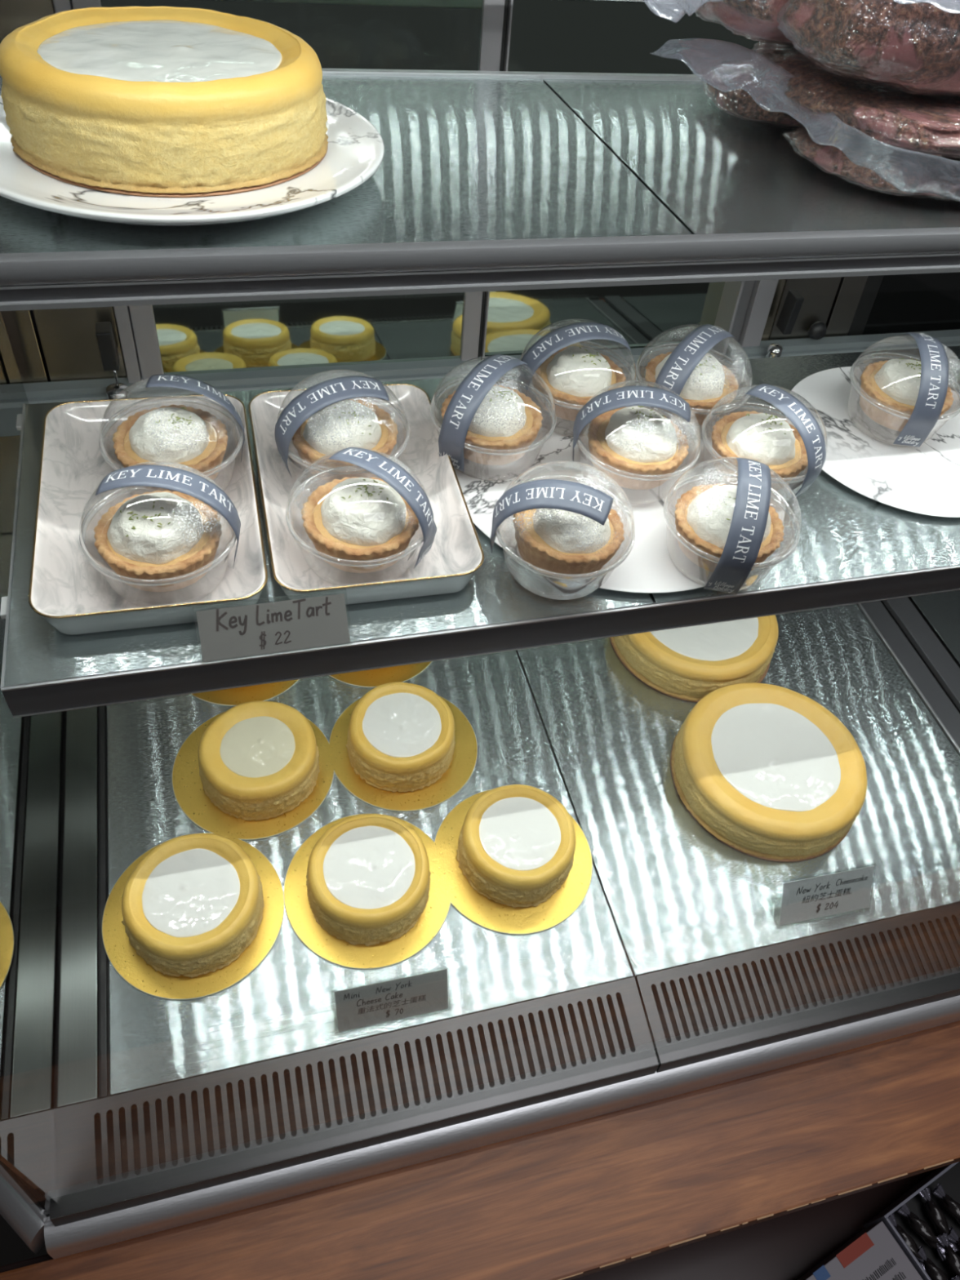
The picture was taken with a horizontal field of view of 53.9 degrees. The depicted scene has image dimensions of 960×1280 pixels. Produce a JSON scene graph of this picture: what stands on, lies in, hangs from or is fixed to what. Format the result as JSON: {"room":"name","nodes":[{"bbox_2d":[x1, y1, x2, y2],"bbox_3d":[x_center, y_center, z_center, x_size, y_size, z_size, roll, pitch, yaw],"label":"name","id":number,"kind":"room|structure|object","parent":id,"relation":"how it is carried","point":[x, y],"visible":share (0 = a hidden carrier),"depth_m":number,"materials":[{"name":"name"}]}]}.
{"room":"food shop","nodes":[
{"label":"food shop","id":0,"kind":"room"},
{"bbox_2d":[0,1169,48,1266],"bbox_3d":[0.307,1.075,1.436,7.000,0.020,6.000,-7,51,-14],"label":"floor","id":1,"kind":"structure","parent":0,"point":[13,1249],"depth_m":1.43,"materials":[{"name":"grey"}]},
{"bbox_2d":[0,0,959,1258],"bbox_3d":[0.248,0.018,1.047,1.730,1.730,0.826,-7,51,-14],"label":"display case","id":2,"kind":"object","parent":1,"relation":"on","point":[133,1113],"visible":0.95,"depth_m":0.80,"materials":[{"name":"metal"}]},
{"bbox_2d":[95,321,131,399],"bbox_3d":[-0.347,-0.256,0.896,0.023,0.082,0.036,-7,51,-14],"label":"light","id":3,"kind":"object","parent":2,"relation":"attached to","point":[113,353],"depth_m":0.90,"materials":[{"name":"metal"}]},
{"bbox_2d":[102,832,284,999],"bbox_3d":[-0.230,0.219,0.762,0.142,0.002,0.142,20,50,9],"label":"cake board","id":4,"kind":"object","parent":2,"relation":"on","point":[122,955],"visible":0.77,"depth_m":0.74,"materials":[{"name":"gold metal"}]},
{"bbox_2d":[121,833,264,977],"bbox_3d":[-0.226,0.206,0.746,0.107,0.042,0.108,-7,51,-14],"label":"cheesecake","id":5,"kind":"object","parent":4,"relation":"on","point":[191,907],"visible":1,"depth_m":0.73,"materials":[{"name":"yellow food"}]},
{"bbox_2d":[190,679,299,706],"bbox_3d":[-0.238,0.009,0.942,0.140,0.002,0.140,-4,50,-11],"label":"cake board","id":6,"kind":"object","parent":2,"relation":"on","point":[262,692],"visible":0.16,"depth_m":0.91,"materials":[{"name":"gold metal"}]},
{"bbox_2d":[172,711,333,839],"bbox_3d":[-0.204,0.117,0.854,0.143,0.002,0.143,-4,50,-11],"label":"cake board","id":7,"kind":"object","parent":2,"relation":"on","point":[190,796],"visible":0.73,"depth_m":0.83,"materials":[{"name":"gold metal"}]},
{"bbox_2d":[198,701,319,820],"bbox_3d":[-0.195,0.104,0.838,0.105,0.042,0.106,28,52,16],"label":"cheesecake","id":8,"kind":"object","parent":7,"relation":"on","point":[258,760],"visible":1,"depth_m":0.82,"materials":[{"name":"yellow food"}]},
{"bbox_2d":[48,975,658,1226],"bbox_3d":[-0.082,0.336,0.703,0.442,0.036,0.068,-7,51,-14],"label":"grille","id":9,"kind":"object","parent":2,"relation":"attached to","point":[152,1147],"depth_m":0.70,"materials":[{"name":"metal"}]},
{"bbox_2d":[283,813,450,968],"bbox_3d":[-0.093,0.207,0.791,0.140,0.002,0.140,34,53,20],"label":"cake board","id":10,"kind":"object","parent":2,"relation":"on","point":[299,912],"visible":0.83,"depth_m":0.77,"materials":[{"name":"gold metal"}]},
{"bbox_2d":[306,813,431,946],"bbox_3d":[-0.091,0.193,0.775,0.102,0.042,0.102,-6,50,-12],"label":"cheesecake","id":11,"kind":"object","parent":10,"relation":"on","point":[368,876],"visible":1,"depth_m":0.76,"materials":[{"name":"yellow food"}]},
{"bbox_2d":[328,661,431,687],"bbox_3d":[-0.111,-0.007,0.973,0.140,0.002,0.140,12,49,3],"label":"cake board","id":12,"kind":"object","parent":2,"relation":"on","point":[375,677],"visible":0.19,"depth_m":0.94,"materials":[{"name":"gold metal"}]},
{"bbox_2d":[332,968,448,1031],"bbox_3d":[-0.066,0.270,0.712,0.090,0.042,0.023,-7,51,-13],"label":"price card","id":13,"kind":"object","parent":2,"relation":"on","point":[375,1003],"visible":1,"depth_m":0.71,"materials":[{"name":"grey paper"}]},
{"bbox_2d":[328,695,477,811],"bbox_3d":[-0.071,0.100,0.886,0.139,0.002,0.139,11,49,2],"label":"cake board","id":14,"kind":"object","parent":2,"relation":"on","point":[462,765],"visible":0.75,"depth_m":0.86,"materials":[{"name":"gold metal"}]},
{"bbox_2d":[346,681,455,792],"bbox_3d":[-0.072,0.086,0.869,0.102,0.042,0.102,-32,60,-30],"label":"cheesecake","id":15,"kind":"object","parent":14,"relation":"on","point":[401,736],"visible":1,"depth_m":0.85,"materials":[{"name":"yellow food"}]},
{"bbox_2d":[0,1168,937,1279],"bbox_3d":[0.238,0.704,0.886,1.900,0.537,0.415,-7,51,-14],"label":"cabinet base","id":16,"kind":"object","parent":2,"relation":"attached to","point":[787,1246],"visible":0.02,"depth_m":0.94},
{"bbox_2d":[0,1020,959,1279],"bbox_3d":[0.229,0.407,0.762,1.900,0.032,0.097,-7,51,-14],"label":"wooden ledge","id":17,"kind":"object","parent":16,"relation":"on","point":[580,1198],"visible":1,"depth_m":0.71,"materials":[{"name":"brown wood"}]},
{"bbox_2d":[797,1221,923,1279],"bbox_3d":[0.383,0.653,0.877,0.105,0.047,0.161,-20,55,-23],"label":"box","id":18,"kind":"object","parent":16,"relation":"on","point":[873,1253],"visible":1,"depth_m":0.90,"materials":[{"name":"grey cardboard"}]},
{"bbox_2d":[863,1161,959,1279],"bbox_3d":[0.526,0.600,0.939,0.220,0.050,0.162,-20,55,-23],"label":"bin","id":19,"kind":"object","parent":16,"relation":"on","point":[948,1175],"visible":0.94,"depth_m":0.95,"materials":[{"name":"grey plastic"}]},
{"bbox_2d":[887,1213,928,1275],"bbox_3d":[0.417,0.589,0.920,0.016,0.015,0.055,-23,56,-25],"label":"wrapped candy","id":20,"kind":"object","parent":19,"relation":"in","point":[910,1242],"visible":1,"depth_m":0.92,"materials":[{"name":"black plastic"}]},
{"bbox_2d":[896,1203,946,1261],"bbox_3d":[0.435,0.580,0.928,0.016,0.015,0.055,-33,60,-30],"label":"wrapped candy","id":21,"kind":"object","parent":19,"relation":"in","point":[918,1225],"visible":1,"depth_m":0.92,"materials":[{"name":"black plastic"}]},
{"bbox_2d":[914,1245,948,1279],"bbox_3d":[0.439,0.611,0.904,0.016,0.015,0.055,-26,57,-26],"label":"wrapped candy","id":22,"kind":"object","parent":19,"relation":"in","point":[935,1273],"visible":1,"depth_m":0.90,"materials":[{"name":"black"}]},
{"bbox_2d":[918,1187,958,1251],"bbox_3d":[0.455,0.576,0.937,0.016,0.015,0.055,-11,52,-16],"label":"wrapped candy","id":23,"kind":"object","parent":19,"relation":"in","point":[940,1222],"visible":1,"depth_m":0.94,"materials":[{"name":"black plastic"}]},
{"bbox_2d":[931,1182,959,1223],"bbox_3d":[0.477,0.571,0.941,0.016,0.015,0.055,-30,59,-29],"label":"wrapped candy","id":24,"kind":"object","parent":19,"relation":"in","point":[952,1206],"visible":1,"depth_m":0.94,"materials":[{"name":"black plastic"}]},
{"bbox_2d":[936,1232,959,1276],"bbox_3d":[0.460,0.604,0.910,0.016,0.015,0.055,-12,52,-17],"label":"wrapped candy","id":25,"kind":"object","parent":19,"relation":"in","point":[953,1260],"visible":1,"depth_m":0.91,"materials":[{"name":"black plastic"}]},
{"bbox_2d":[947,1226,959,1252],"bbox_3d":[0.480,0.600,0.919,0.055,0.015,0.016,39,55,24],"label":"wrapped candy","id":26,"kind":"object","parent":19,"relation":"in","point":[953,1237],"visible":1,"depth_m":0.92,"materials":[{"name":"black plastic"}]},
{"bbox_2d":[951,1275,959,1279],"bbox_3d":[0.463,0.630,0.888,0.016,0.015,0.055,-18,54,-21],"label":"wrapped candy","id":27,"kind":"object","parent":19,"relation":"in","point":[957,1277],"visible":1,"depth_m":0.90,"materials":[{"name":"black"}]},
{"bbox_2d":[0,68,959,311],"bbox_3d":[0.237,-0.340,0.659,1.145,0.031,0.298,-7,51,-14],"label":"shelf","id":28,"kind":"object","parent":2,"relation":"attached to","point":[484,180],"visible":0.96,"depth_m":0.54,"materials":[{"name":"metal"}]},
{"bbox_2d":[0,95,384,226],"bbox_3d":[-0.169,-0.276,0.528,0.230,0.029,0.230,-6,51,-13],"label":"plate","id":29,"kind":"object","parent":28,"relation":"on","point":[355,152],"visible":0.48,"depth_m":0.47,"materials":[{"name":"white ceramic"}]},
{"bbox_2d":[18,143,328,197],"bbox_3d":[-0.169,-0.279,0.526,0.167,0.013,0.167,-9,51,-15],"label":"cake board","id":30,"kind":"object","parent":29,"relation":"on","point":[43,171],"visible":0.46,"depth_m":0.47,"materials":[{"name":"brown"}]},
{"bbox_2d":[0,5,328,193],"bbox_3d":[-0.167,-0.295,0.508,0.168,0.057,0.169,2,49,-6],"label":"cheesecake","id":31,"kind":"object","parent":30,"relation":"on","point":[157,100],"visible":1,"depth_m":0.47,"materials":[{"name":"yellow food"}]},
{"bbox_2d":[701,59,813,128],"bbox_3d":[0.247,-0.399,0.690,0.177,0.033,0.106,-6,50,-13],"label":"meat","id":32,"kind":"object","parent":28,"relation":"on","point":[738,103],"visible":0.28,"depth_m":0.66,"materials":[{"name":"brown food"}]},
{"bbox_2d":[649,38,959,201],"bbox_3d":[0.282,-0.349,0.613,0.287,0.044,0.233,-25,57,-26],"label":"meat","id":33,"kind":"object","parent":28,"relation":"on","point":[873,113],"visible":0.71,"depth_m":0.56,"materials":[{"name":"red food"}]},
{"bbox_2d":[644,0,800,46],"bbox_3d":[0.162,-0.405,0.588,0.288,0.065,0.125,-27,58,-27],"label":"meat","id":34,"kind":"object","parent":33,"relation":"on","point":[753,20],"visible":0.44,"depth_m":0.59,"materials":[{"name":"red food"}]},
{"bbox_2d":[776,0,959,97],"bbox_3d":[0.280,-0.355,0.543,0.212,0.074,0.136,-4,50,-11],"label":"meat","id":35,"kind":"object","parent":33,"relation":"on","point":[913,46],"visible":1,"depth_m":0.52,"materials":[{"name":"red food"}]},
{"bbox_2d":[782,120,959,201],"bbox_3d":[0.301,-0.315,0.616,0.206,0.031,0.130,-4,50,-11],"label":"meat","id":36,"kind":"object","parent":28,"relation":"on","point":[908,171],"visible":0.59,"depth_m":0.57,"materials":[{"name":"red food"}]},
{"bbox_2d":[0,346,959,717],"bbox_3d":[0.238,-0.137,0.764,1.145,0.026,0.275,-7,51,-14],"label":"shelf","id":37,"kind":"object","parent":2,"relation":"attached to","point":[852,547],"visible":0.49,"depth_m":0.63,"materials":[{"name":"metal"}]},
{"bbox_2d":[28,394,267,635],"bbox_3d":[-0.219,-0.090,0.630,0.138,0.024,0.210,-7,51,-13],"label":"marble tray","id":38,"kind":"object","parent":37,"relation":"on","point":[70,594],"visible":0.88,"depth_m":0.61,"materials":[{"name":"white stone"}]},
{"bbox_2d":[93,489,222,591],"bbox_3d":[-0.196,-0.065,0.578,0.074,0.042,0.075,-33,61,-30],"label":"tart","id":39,"kind":"object","parent":38,"relation":"on","point":[142,536],"visible":0.95,"depth_m":0.56,"materials":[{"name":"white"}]},
{"bbox_2d":[79,461,240,606],"bbox_3d":[-0.194,-0.069,0.574,0.094,0.074,0.093,-7,51,-14],"label":"cup","id":40,"kind":"object","parent":38,"relation":"in","point":[182,481],"visible":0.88,"depth_m":0.56,"materials":[{"name":"clear plastic"}]},
{"bbox_2d":[112,404,227,492],"bbox_3d":[-0.207,-0.133,0.636,0.077,0.040,0.077,-7,51,-14],"label":"tart","id":41,"kind":"object","parent":38,"relation":"on","point":[135,442],"visible":0.88,"depth_m":0.62,"materials":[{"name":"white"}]},
{"bbox_2d":[98,373,244,495],"bbox_3d":[-0.205,-0.137,0.632,0.094,0.074,0.093,-7,51,-14],"label":"cup","id":42,"kind":"object","parent":38,"relation":"in","point":[183,382],"visible":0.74,"depth_m":0.62,"materials":[{"name":"clear plastic"}]},
{"bbox_2d":[192,588,353,664],"bbox_3d":[-0.124,-0.009,0.571,0.091,0.025,0.026,-8,51,-14],"label":"price card","id":43,"kind":"object","parent":37,"relation":"on","point":[241,631],"visible":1,"depth_m":0.57,"materials":[{"name":"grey paper"}]},
{"bbox_2d":[248,383,484,604],"bbox_3d":[-0.085,-0.106,0.662,0.135,0.024,0.209,-7,51,-13],"label":"marble tray","id":44,"kind":"object","parent":37,"relation":"on","point":[455,553],"visible":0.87,"depth_m":0.64,"materials":[{"name":"white stone"}]},
{"bbox_2d":[275,369,409,491],"bbox_3d":[-0.095,-0.148,0.655,0.093,0.074,0.093,-7,51,-14],"label":"cup","id":45,"kind":"object","parent":44,"relation":"in","point":[321,395],"visible":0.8,"depth_m":0.63,"materials":[{"name":"clear plastic"}]},
{"bbox_2d":[291,399,398,481],"bbox_3d":[-0.095,-0.144,0.660,0.075,0.040,0.074,-14,52,-18],"label":"tart","id":46,"kind":"object","parent":44,"relation":"on","point":[379,432],"visible":0.73,"depth_m":0.64,"materials":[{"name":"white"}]},
{"bbox_2d":[301,476,418,573],"bbox_3d":[-0.076,-0.079,0.605,0.074,0.042,0.074,-27,58,-27],"label":"tart","id":47,"kind":"object","parent":44,"relation":"on","point":[359,520],"visible":0.92,"depth_m":0.59,"materials":[{"name":"brown"}]},
{"bbox_2d":[285,447,436,585],"bbox_3d":[-0.076,-0.082,0.601,0.094,0.074,0.093,-7,51,-14],"label":"cup","id":48,"kind":"object","parent":44,"relation":"in","point":[380,465],"visible":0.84,"depth_m":0.58,"materials":[{"name":"clear plastic"}]},
{"bbox_2d":[453,373,785,593],"bbox_3d":[0.102,-0.129,0.719,0.260,0.006,0.260,25,51,14],"label":"plate","id":49,"kind":"object","parent":37,"relation":"on","point":[649,567],"visible":0.23,"depth_m":0.69,"materials":[{"name":"white ceramic"}]},
{"bbox_2d":[430,354,556,480],"bbox_3d":[0.010,-0.167,0.687,0.093,0.074,0.093,-7,51,-14],"label":"cup","id":50,"kind":"object","parent":49,"relation":"on","point":[460,413],"visible":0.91,"depth_m":0.66,"materials":[{"name":"clear plastic"}]},
{"bbox_2d":[440,384,542,465],"bbox_3d":[0.009,-0.162,0.692,0.077,0.040,0.077,-34,61,-31],"label":"tart","id":51,"kind":"object","parent":50,"relation":"in","point":[500,434],"visible":0.74,"depth_m":0.68,"materials":[{"name":"beige food"}]},
{"bbox_2d":[489,460,635,599],"bbox_3d":[0.055,-0.075,0.614,0.093,0.076,0.092,27,51,15],"label":"cup","id":52,"kind":"object","parent":49,"relation":"on","point":[590,502],"visible":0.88,"depth_m":0.58,"materials":[{"name":"clear plastic"}]},
{"bbox_2d":[512,508,624,580],"bbox_3d":[0.058,-0.074,0.621,0.074,0.042,0.074,29,52,17],"label":"tart","id":53,"kind":"object","parent":52,"relation":"in","point":[554,542],"visible":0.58,"depth_m":0.60,"materials":[{"name":"beige food"}]},
{"bbox_2d":[516,318,636,436],"bbox_3d":[0.075,-0.209,0.732,0.093,0.074,0.093,-7,51,-14],"label":"cup","id":54,"kind":"object","parent":49,"relation":"on","point":[560,338],"visible":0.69,"depth_m":0.71,"materials":[{"name":"clear plastic"}]},
{"bbox_2d":[532,345,626,421],"bbox_3d":[0.076,-0.205,0.737,0.074,0.040,0.075,34,53,20],"label":"tart","id":55,"kind":"object","parent":54,"relation":"in","point":[573,375],"visible":0.8,"depth_m":0.72,"materials":[{"name":"beige food"}]},
{"bbox_2d":[572,380,701,503],"bbox_3d":[0.113,-0.148,0.685,0.095,0.074,0.093,-7,51,-14],"label":"cup","id":56,"kind":"object","parent":49,"relation":"on","point":[628,396],"visible":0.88,"depth_m":0.66,"materials":[{"name":"clear plastic"}]},
{"bbox_2d":[587,405,688,489],"bbox_3d":[0.115,-0.145,0.690,0.074,0.042,0.074,22,50,11],"label":"tart","id":57,"kind":"object","parent":56,"relation":"in","point":[660,452],"visible":0.98,"depth_m":0.67,"materials":[{"name":"beige food"}]},
{"bbox_2d":[635,324,752,437],"bbox_3d":[0.169,-0.209,0.744,0.093,0.074,0.093,-7,51,-14],"label":"cup","id":58,"kind":"object","parent":49,"relation":"on","point":[683,360],"visible":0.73,"depth_m":0.71,"materials":[{"name":"clear plastic"}]},
{"bbox_2d":[644,351,738,425],"bbox_3d":[0.167,-0.205,0.748,0.075,0.042,0.074,17,49,7],"label":"tart","id":59,"kind":"object","parent":58,"relation":"in","point":[700,393],"visible":0.67,"depth_m":0.73,"materials":[{"name":"beige food"}]},
{"bbox_2d":[663,457,801,594],"bbox_3d":[0.170,-0.083,0.636,0.093,0.074,0.093,-7,51,-14],"label":"cup","id":60,"kind":"object","parent":49,"relation":"on","point":[743,544],"visible":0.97,"depth_m":0.60,"materials":[{"name":"clear plastic"}]},
{"bbox_2d":[675,484,784,572],"bbox_3d":[0.168,-0.080,0.640,0.075,0.042,0.074,-6,50,-12],"label":"tart","id":61,"kind":"object","parent":60,"relation":"in","point":[706,526],"visible":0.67,"depth_m":0.63,"materials":[{"name":"beige food"}]},
{"bbox_2d":[701,383,827,506],"bbox_3d":[0.210,-0.149,0.698,0.093,0.074,0.093,-7,51,-14],"label":"cup","id":62,"kind":"object","parent":49,"relation":"on","point":[809,429],"visible":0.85,"depth_m":0.67,"materials":[{"name":"clear plastic"}]},
{"bbox_2d":[711,410,808,492],"bbox_3d":[0.208,-0.144,0.703,0.077,0.040,0.077,16,49,6],"label":"tart","id":63,"kind":"object","parent":62,"relation":"in","point":[770,440],"visible":0.84,"depth_m":0.69,"materials":[{"name":"beige food"}]},
{"bbox_2d":[785,366,959,517],"bbox_3d":[0.352,-0.168,0.785,0.200,0.006,0.200,-7,51,-13],"label":"plate","id":64,"kind":"object","parent":37,"relation":"on","point":[924,479],"visible":0.63,"depth_m":0.77,"materials":[{"name":"white ceramic"}]},
{"bbox_2d":[847,332,959,447],"bbox_3d":[0.348,-0.208,0.767,0.093,0.074,0.094,-7,51,-14],"label":"cup","id":65,"kind":"object","parent":64,"relation":"on","point":[932,393],"visible":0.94,"depth_m":0.73,"materials":[{"name":"clear plastic"}]},
{"bbox_2d":[859,358,954,431],"bbox_3d":[0.348,-0.205,0.772,0.074,0.042,0.074,-1,50,-8],"label":"tart","id":66,"kind":"object","parent":65,"relation":"in","point":[895,384],"visible":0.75,"depth_m":0.76,"materials":[{"name":"beige food"}]},
{"bbox_2d":[434,789,592,934],"bbox_3d":[0.029,0.189,0.822,0.140,0.002,0.140,-18,54,-21],"label":"cake board","id":67,"kind":"object","parent":2,"relation":"on","point":[487,913],"visible":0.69,"depth_m":0.80,"materials":[{"name":"gold metal"}]},
{"bbox_2d":[456,784,575,907],"bbox_3d":[0.032,0.173,0.809,0.100,0.042,0.101,35,54,21],"label":"cheesecake","id":68,"kind":"object","parent":67,"relation":"on","point":[517,842],"visible":1,"depth_m":0.79,"materials":[{"name":"yellow food"}]},
{"bbox_2d":[605,0,690,3],"bbox_3d":[0.165,-0.460,0.676,1.045,0.004,0.016,-7,51,-14],"label":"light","id":69,"kind":"object","parent":2,"relation":"attached to","point":[651,1],"depth_m":0.66,"materials":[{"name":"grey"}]},
{"bbox_2d":[609,637,770,702],"bbox_3d":[0.225,-0.003,1.014,0.176,0.002,0.176,-7,51,-14],"label":"cake board","id":70,"kind":"object","parent":2,"relation":"on","point":[612,643],"visible":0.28,"depth_m":0.98,"materials":[{"name":"brown"}]},
{"bbox_2d":[610,614,778,701],"bbox_3d":[0.227,-0.017,0.997,0.174,0.044,0.173,-20,55,-23],"label":"cheesecake","id":71,"kind":"object","parent":70,"relation":"on","point":[691,663],"visible":0.42,"depth_m":0.95,"materials":[{"name":"yellow food"}]},
{"bbox_2d":[670,730,850,862],"bbox_3d":[0.271,0.131,0.904,0.179,0.002,0.179,-7,51,-14],"label":"cake board","id":72,"kind":"object","parent":2,"relation":"on","point":[842,839],"visible":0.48,"depth_m":0.85,"materials":[{"name":"brown"}]},
{"bbox_2d":[671,682,866,859],"bbox_3d":[0.272,0.117,0.888,0.177,0.044,0.178,-27,58,-27],"label":"cheesecake","id":73,"kind":"object","parent":72,"relation":"on","point":[768,771],"visible":1,"depth_m":0.86,"materials":[{"name":"yellow food"}]},
{"bbox_2d":[764,343,782,358],"bbox_3d":[0.336,-0.328,1.082,0.017,0.024,0.017,-7,51,-14],"label":"bolt","id":74,"kind":"object","parent":2,"relation":"attached to","point":[771,350],"depth_m":1.08,"materials":[{"name":"silver metal"}]},
{"bbox_2d":[776,289,804,334],"bbox_3d":[0.346,-0.366,1.056,0.010,0.044,0.020,-7,51,-14],"label":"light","id":75,"kind":"object","parent":2,"relation":"on","point":[786,319],"depth_m":1.05,"materials":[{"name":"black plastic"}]},
{"bbox_2d":[635,901,959,1072],"bbox_3d":[0.341,0.280,0.807,0.433,0.036,0.068,-7,51,-14],"label":"grille","id":76,"kind":"object","parent":2,"relation":"attached to","point":[745,1003],"depth_m":0.79,"materials":[{"name":"metal"}]},
{"bbox_2d":[779,865,874,925],"bbox_3d":[0.296,0.217,0.807,0.089,0.041,0.027,-7,51,-13],"label":"price card","id":77,"kind":"object","parent":2,"relation":"on","point":[820,896],"visible":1,"depth_m":0.81,"materials":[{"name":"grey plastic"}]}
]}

